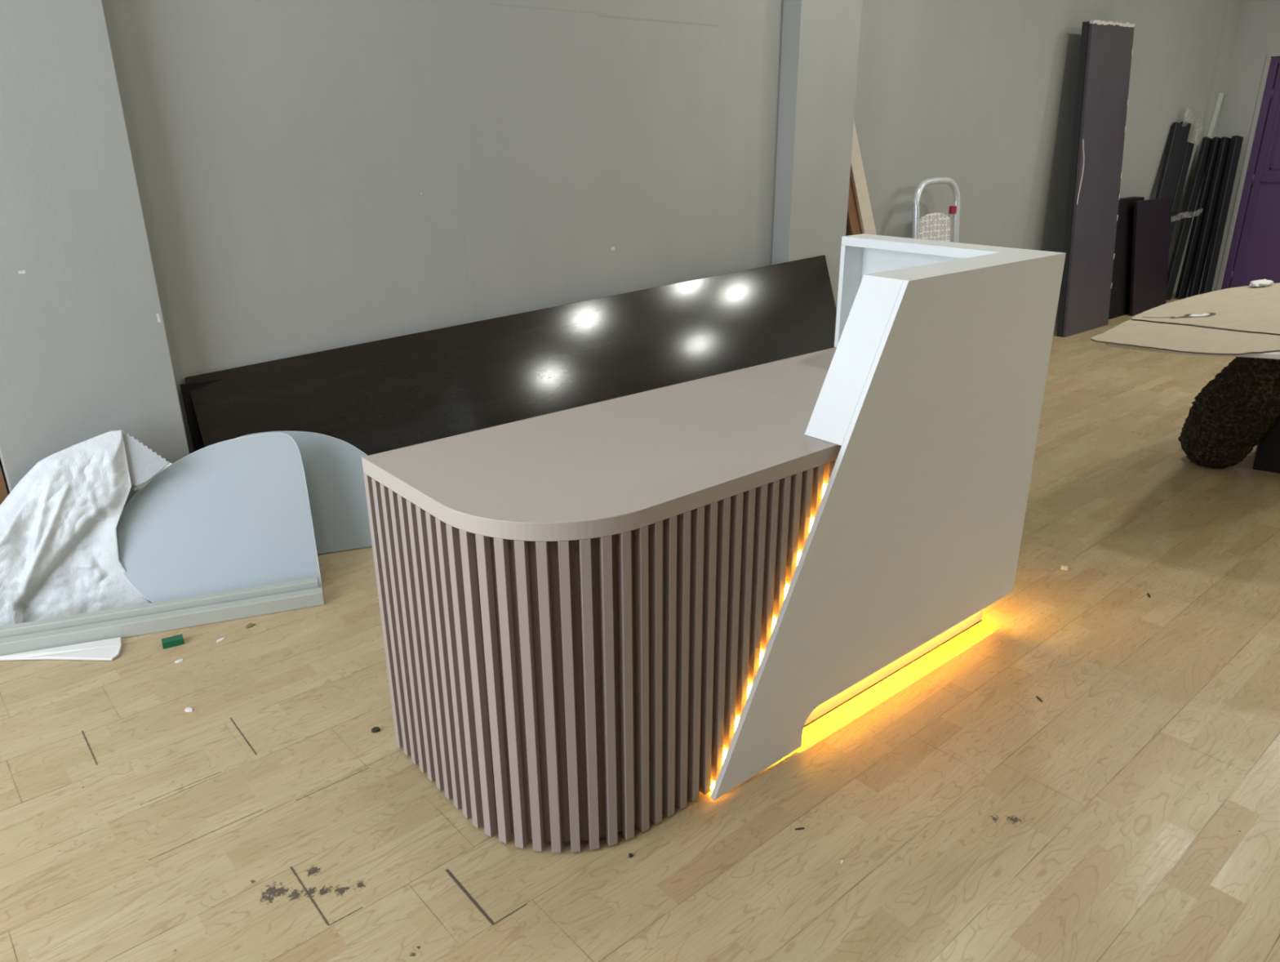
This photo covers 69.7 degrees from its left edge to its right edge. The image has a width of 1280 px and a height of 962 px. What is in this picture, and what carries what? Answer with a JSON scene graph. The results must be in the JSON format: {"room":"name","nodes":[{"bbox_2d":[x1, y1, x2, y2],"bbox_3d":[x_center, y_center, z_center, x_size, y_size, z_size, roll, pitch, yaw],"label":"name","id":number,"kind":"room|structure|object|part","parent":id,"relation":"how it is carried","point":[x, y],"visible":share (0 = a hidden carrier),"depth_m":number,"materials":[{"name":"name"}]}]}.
{"room":"furniture workshop","nodes":[
{"label":"furniture workshop","id":0,"kind":"room"},
{"bbox_2d":[0,0,1226,494],"bbox_3d":[0.609,-1.974,4.713,11.900,3.200,0.200,-17,27,-37],"label":"wall","id":1,"kind":"structure","parent":0,"point":[312,175],"depth_m":3.85,"materials":[{"name":"grey paint"}]},
{"bbox_2d":[0,0,189,512],"bbox_3d":[-1.803,-1.159,2.634,0.526,3.200,0.120,-17,27,-37],"label":"panel","id":2,"kind":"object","parent":1,"relation":"attached to","point":[85,354],"depth_m":2.79,"materials":[{"name":"grey paint"}]},
{"bbox_2d":[771,0,862,309],"bbox_3d":[0.924,-1.996,4.764,0.470,3.200,0.120,-17,27,-37],"label":"column","id":3,"kind":"structure","parent":1,"relation":"attached to","point":[820,38],"depth_m":4.75,"materials":[{"name":"grey paint"}]},
{"bbox_2d":[1173,0,1243,292],"bbox_3d":[4.989,-3.263,7.991,0.260,3.200,0.035,-17,27,-37],"label":"trim","id":4,"kind":"structure","parent":1,"relation":"attached to","point":[1233,8],"depth_m":7.86,"materials":[{"name":"grey paint"}]},
{"bbox_2d":[0,289,1279,961],"bbox_3d":[4.033,1.012,1.502,11.900,0.120,10.820,-17,27,-37],"label":"floor","id":5,"kind":"structure","parent":0,"point":[1131,812],"depth_m":2.13,"materials":[{"name":"laminate"}]},
{"bbox_2d":[0,465,8,504],"bbox_3d":[-2.181,0.074,2.778,0.449,0.800,0.035,-17,27,-37],"label":"wooden board","id":6,"kind":"object","parent":5,"relation":"on","point":[3,491],"visible":0.18,"depth_m":2.89,"materials":[{"name":"brown wood"}]},
{"bbox_2d":[0,636,121,660],"bbox_3d":[-1.730,0.502,2.749,0.377,0.012,0.115,0,21,0],"label":"sheet","id":7,"kind":"object","parent":5,"relation":"on","point":[108,649],"visible":1,"depth_m":2.72,"materials":[{"name":"white paper"}]},
{"bbox_2d":[0,430,172,626],"bbox_3d":[-2.008,0.194,2.790,1.118,0.578,0.159,-9,23,-22],"label":"sheet","id":8,"kind":"object","parent":5,"relation":"on","point":[60,556],"visible":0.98,"depth_m":2.88,"materials":[{"name":"white fabric"}]},
{"bbox_2d":[0,577,319,638],"bbox_3d":[-1.910,0.472,2.758,1.805,0.068,0.034,-8,22,-19],"label":"board","id":9,"kind":"object","parent":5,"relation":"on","point":[61,622],"visible":0.52,"depth_m":2.87,"materials":[{"name":"white wood"}]},
{"bbox_2d":[0,586,324,655],"bbox_3d":[-1.890,0.495,2.725,1.815,0.048,0.040,-8,22,-19],"label":"board","id":10,"kind":"object","parent":5,"relation":"on","point":[248,607],"visible":1,"depth_m":2.85,"materials":[{"name":"white wood"}]},
{"bbox_2d":[161,633,184,648],"bbox_3d":[-1.413,0.485,2.780,0.058,0.020,0.032,-12,24,-28],"label":"block","id":11,"kind":"object","parent":5,"relation":"on","point":[172,641],"visible":1,"depth_m":2.77,"materials":[{"name":"plastic"}]},
{"bbox_2d":[174,658,183,662],"bbox_3d":[-1.351,0.527,2.695,0.025,0.003,0.012,-11,24,-26],"label":"scrap","id":12,"kind":"object","parent":5,"relation":"on","point":[180,660],"visible":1,"depth_m":2.69,"materials":[{"name":"white paper"}]},
{"bbox_2d":[184,706,192,711],"bbox_3d":[-1.210,0.613,2.466,0.025,0.004,0.015,5,22,15],"label":"paper scrap","id":13,"kind":"object","parent":5,"relation":"on","point":[187,708],"visible":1,"depth_m":2.46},
{"bbox_2d":[180,377,225,451],"bbox_3d":[-0.959,-0.219,3.756,1.600,0.628,0.075,-17,27,-37],"label":"slab","id":14,"kind":"object","parent":5,"relation":"on","point":[197,444],"visible":0.14,"depth_m":3.22,"materials":[{"name":"black stone"}]},
{"bbox_2d":[116,432,322,602],"bbox_3d":[-1.416,0.135,3.067,0.607,0.486,0.313,-8,22,-19],"label":"panel","id":15,"kind":"object","parent":5,"relation":"on","point":[234,513],"visible":0.84,"depth_m":3.07,"materials":[{"name":"white wood"}]},
{"bbox_2d":[216,637,225,642],"bbox_3d":[-1.279,0.484,2.804,0.013,0.003,0.028,16,26,36],"label":"scrap","id":16,"kind":"object","parent":5,"relation":"on","point":[221,638],"visible":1,"depth_m":2.80,"materials":[{"name":"white paper"}]},
{"bbox_2d":[245,622,254,628],"bbox_3d":[-1.224,0.454,2.882,0.019,0.004,0.029,8,22,20],"label":"paper scrap","id":17,"kind":"object","parent":5,"relation":"on","point":[250,624],"visible":1,"depth_m":2.88,"materials":[{"name":"beige paper"}]},
{"bbox_2d":[235,431,372,554],"bbox_3d":[-1.284,0.050,3.335,0.744,0.443,0.176,-8,22,-19],"label":"panel","id":18,"kind":"object","parent":5,"relation":"on","point":[333,468],"visible":0.41,"depth_m":3.38,"materials":[{"name":"white wood"}]},
{"bbox_2d":[371,726,380,733],"bbox_3d":[-0.683,0.642,2.375,0.020,0.008,0.018,-17,27,-37],"label":"crumb","id":19,"kind":"object","parent":5,"relation":"on","point":[375,729],"visible":1,"depth_m":2.37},
{"bbox_2d":[184,254,836,455],"bbox_3d":[-0.196,-0.458,4.131,3.298,0.795,0.304,-16,26,-35],"label":"slab","id":20,"kind":"object","parent":5,"relation":"on","point":[380,396],"visible":0.46,"depth_m":3.95,"materials":[{"name":"black stone"}]},
{"bbox_2d":[361,233,1066,852],"bbox_3d":[0.268,0.027,2.397,1.753,1.128,0.667,-17,27,-37],"label":"reception desk","id":21,"kind":"object","parent":5,"relation":"on","point":[597,617],"visible":1,"depth_m":2.08,"materials":[{"name":"beige paint"}]},
{"bbox_2d":[361,346,841,541],"bbox_3d":[0.244,-0.151,2.325,1.713,0.038,0.636,-17,27,-37],"label":"countertop","id":22,"kind":"structure","parent":21,"relation":"on","point":[624,464],"depth_m":2.02,"materials":[{"name":"beige paint"}]},
{"bbox_3d":[0.677,-0.601,2.982,0.094,0.325,0.016,-17,27,-37],"label":"panel","id":23,"kind":"part","parent":21,"relation":"part of","materials":[{"name":"white paint"}]},
{"bbox_3d":[0.656,0.057,2.301,1.288,1.121,0.014,-17,27,-37],"label":"panel","id":24,"kind":"part","parent":21,"relation":"part of","materials":[{"name":"white paint"}]},
{"bbox_3d":[0.928,-0.214,2.908,0.018,0.998,0.652,-17,27,-37],"label":"panel","id":25,"kind":"part","parent":21,"relation":"part of","materials":[{"name":"white paint"}]},
{"bbox_2d":[846,120,876,235],"bbox_3d":[1.391,-1.397,5.428,0.735,1.599,0.043,-17,27,-37],"label":"plank","id":26,"kind":"object","parent":5,"relation":"on","point":[860,220],"visible":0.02,"depth_m":5.20,"materials":[{"name":"brown wood"}]},
{"bbox_2d":[911,177,960,242],"bbox_3d":[1.816,-1.251,5.648,0.472,1.168,0.157,-17,27,-37],"label":"step stool","id":27,"kind":"object","parent":5,"relation":"on","point":[932,226],"visible":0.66,"depth_m":5.56,"materials":[{"name":"white metal"}]},
{"bbox_2d":[1060,564,1067,569],"bbox_3d":[1.487,0.304,3.221,0.022,0.004,0.028,10,23,25],"label":"paper scrap","id":28,"kind":"object","parent":5,"relation":"on","point":[1064,567],"visible":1,"depth_m":3.21,"materials":[{"name":"white paper"}]},
{"bbox_2d":[1056,19,1134,337],"bbox_3d":[3.288,-2.144,6.620,0.703,2.111,0.211,-17,27,-37],"label":"board","id":29,"kind":"object","parent":5,"relation":"on","point":[1106,50],"visible":1,"depth_m":6.54,"materials":[{"name":"paint"}]},
{"bbox_2d":[1108,196,1144,319],"bbox_3d":[3.780,-1.758,7.280,0.770,0.914,0.135,-17,27,-37],"label":"board","id":30,"kind":"object","parent":5,"relation":"on","point":[1119,305],"visible":0.39,"depth_m":7.26,"materials":[{"name":"black wood"}]},
{"bbox_2d":[1128,196,1172,315],"bbox_3d":[4.143,-1.819,7.453,0.819,0.899,0.070,-17,27,-37],"label":"board","id":31,"kind":"object","parent":5,"relation":"on","point":[1152,217],"visible":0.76,"depth_m":7.41,"materials":[{"name":"black wood"}]},
{"bbox_2d":[1155,121,1184,198],"bbox_3d":[4.318,-2.206,7.677,0.084,1.478,0.548,15,26,34],"label":"plank","id":32,"kind":"object","parent":5,"relation":"on","point":[1177,128],"visible":0.44,"depth_m":7.60,"materials":[{"name":"black wood"}]},
{"bbox_2d":[1168,121,1191,203],"bbox_3d":[4.432,-2.245,7.768,0.076,1.480,0.516,15,26,34],"label":"plank","id":33,"kind":"object","parent":5,"relation":"on","point":[1187,125],"visible":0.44,"depth_m":7.69,"materials":[{"name":"black wood"}]},
{"bbox_2d":[1168,142,1194,248],"bbox_3d":[4.553,-2.208,7.894,0.073,1.319,0.490,15,26,34],"label":"plank","id":34,"kind":"object","parent":5,"relation":"on","point":[1189,146],"visible":0.39,"depth_m":7.84,"materials":[{"name":"black wood"}]},
{"bbox_2d":[1166,136,1213,300],"bbox_3d":[4.794,-2.291,8.058,0.073,1.358,0.556,16,27,37],"label":"pipe","id":35,"kind":"object","parent":5,"relation":"on","point":[1199,171],"visible":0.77,"depth_m":8.04,"materials":[{"name":"black metal"}]},
{"bbox_2d":[1104,342,1279,473],"bbox_3d":[2.868,-0.310,3.808,2.237,0.712,1.225,-17,27,-37],"label":"table","id":36,"kind":"object","parent":5,"relation":"on","point":[1237,411],"visible":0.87,"depth_m":3.99,"materials":[{"name":"black"}]},
{"bbox_2d":[1090,319,1279,355],"bbox_3d":[2.300,-0.577,3.513,1.207,0.005,0.817,-17,27,-37],"label":"cardboard sheet","id":37,"kind":"object","parent":36,"relation":"on","point":[1143,334],"visible":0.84,"depth_m":3.36,"materials":[{"name":"beige cardboard"}]},
{"bbox_2d":[1131,283,1279,335],"bbox_3d":[3.001,-0.716,3.841,1.792,0.008,1.171,-17,27,-37],"label":"cardboard sheet","id":38,"kind":"object","parent":37,"relation":"on","point":[1246,308],"visible":0.96,"depth_m":3.82,"materials":[{"name":"beige cardboard"}]},
{"bbox_2d":[1248,279,1274,286],"bbox_3d":[2.985,-0.953,4.413,0.234,0.028,0.080,-17,27,-37],"label":"film","id":39,"kind":"object","parent":38,"relation":"on","point":[1263,282],"visible":1,"depth_m":4.37,"materials":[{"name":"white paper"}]},
{"bbox_2d":[1174,137,1221,298],"bbox_3d":[4.902,-2.292,8.057,0.080,1.355,0.472,15,26,34],"label":"pipe","id":40,"kind":"object","parent":5,"relation":"on","point":[1194,236],"visible":0.87,"depth_m":8.04,"materials":[{"name":"black metal"}]},
{"bbox_2d":[1186,136,1231,297],"bbox_3d":[4.964,-2.278,8.017,0.082,1.356,0.454,13,25,30],"label":"pipe","id":41,"kind":"object","parent":5,"relation":"on","point":[1217,179],"visible":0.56,"depth_m":8.00,"materials":[{"name":"black metal"}]},
{"bbox_2d":[1206,92,1223,137],"bbox_3d":[4.890,-2.520,8.143,0.429,1.705,0.031,-17,27,-37],"label":"strip","id":42,"kind":"object","parent":5,"relation":"on","point":[1220,95],"visible":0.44,"depth_m":7.98,"materials":[{"name":"paint"}]},
{"bbox_2d":[1199,135,1243,294],"bbox_3d":[5.033,-2.265,7.968,0.089,1.366,0.460,12,24,28],"label":"pipe","id":43,"kind":"object","parent":5,"relation":"on","point":[1236,142],"visible":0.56,"depth_m":7.94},
{"bbox_2d":[1187,0,1279,291],"bbox_3d":[8.503,-1.913,4.408,0.200,3.200,10.420,-17,27,-37],"label":"wall","id":44,"kind":"structure","parent":0,"point":[1258,32],"depth_m":7.87,"materials":[{"name":"grey paint"}]},
{"bbox_2d":[1216,53,1271,290],"bbox_3d":[5.285,-2.649,8.066,0.006,1.995,0.030,-17,27,-37],"label":"trim","id":45,"kind":"structure","parent":44,"relation":"attached to","point":[1268,55],"depth_m":8.04,"materials":[{"name":"grey paint"}]},
{"bbox_2d":[1221,56,1279,289],"bbox_3d":[5.707,-2.496,7.690,0.081,1.974,1.133,-17,27,-37],"label":"door","id":46,"kind":"structure","parent":44,"relation":"in","point":[1254,254],"depth_m":8.05,"materials":[{"name":"purple wood"}]},
{"bbox_3d":[5.701,-2.920,7.525,0.008,0.725,0.815,-17,27,-37],"label":"moulding","id":47,"kind":"part","parent":46,"relation":"part of","materials":[{"name":"purple wood"}]}
]}

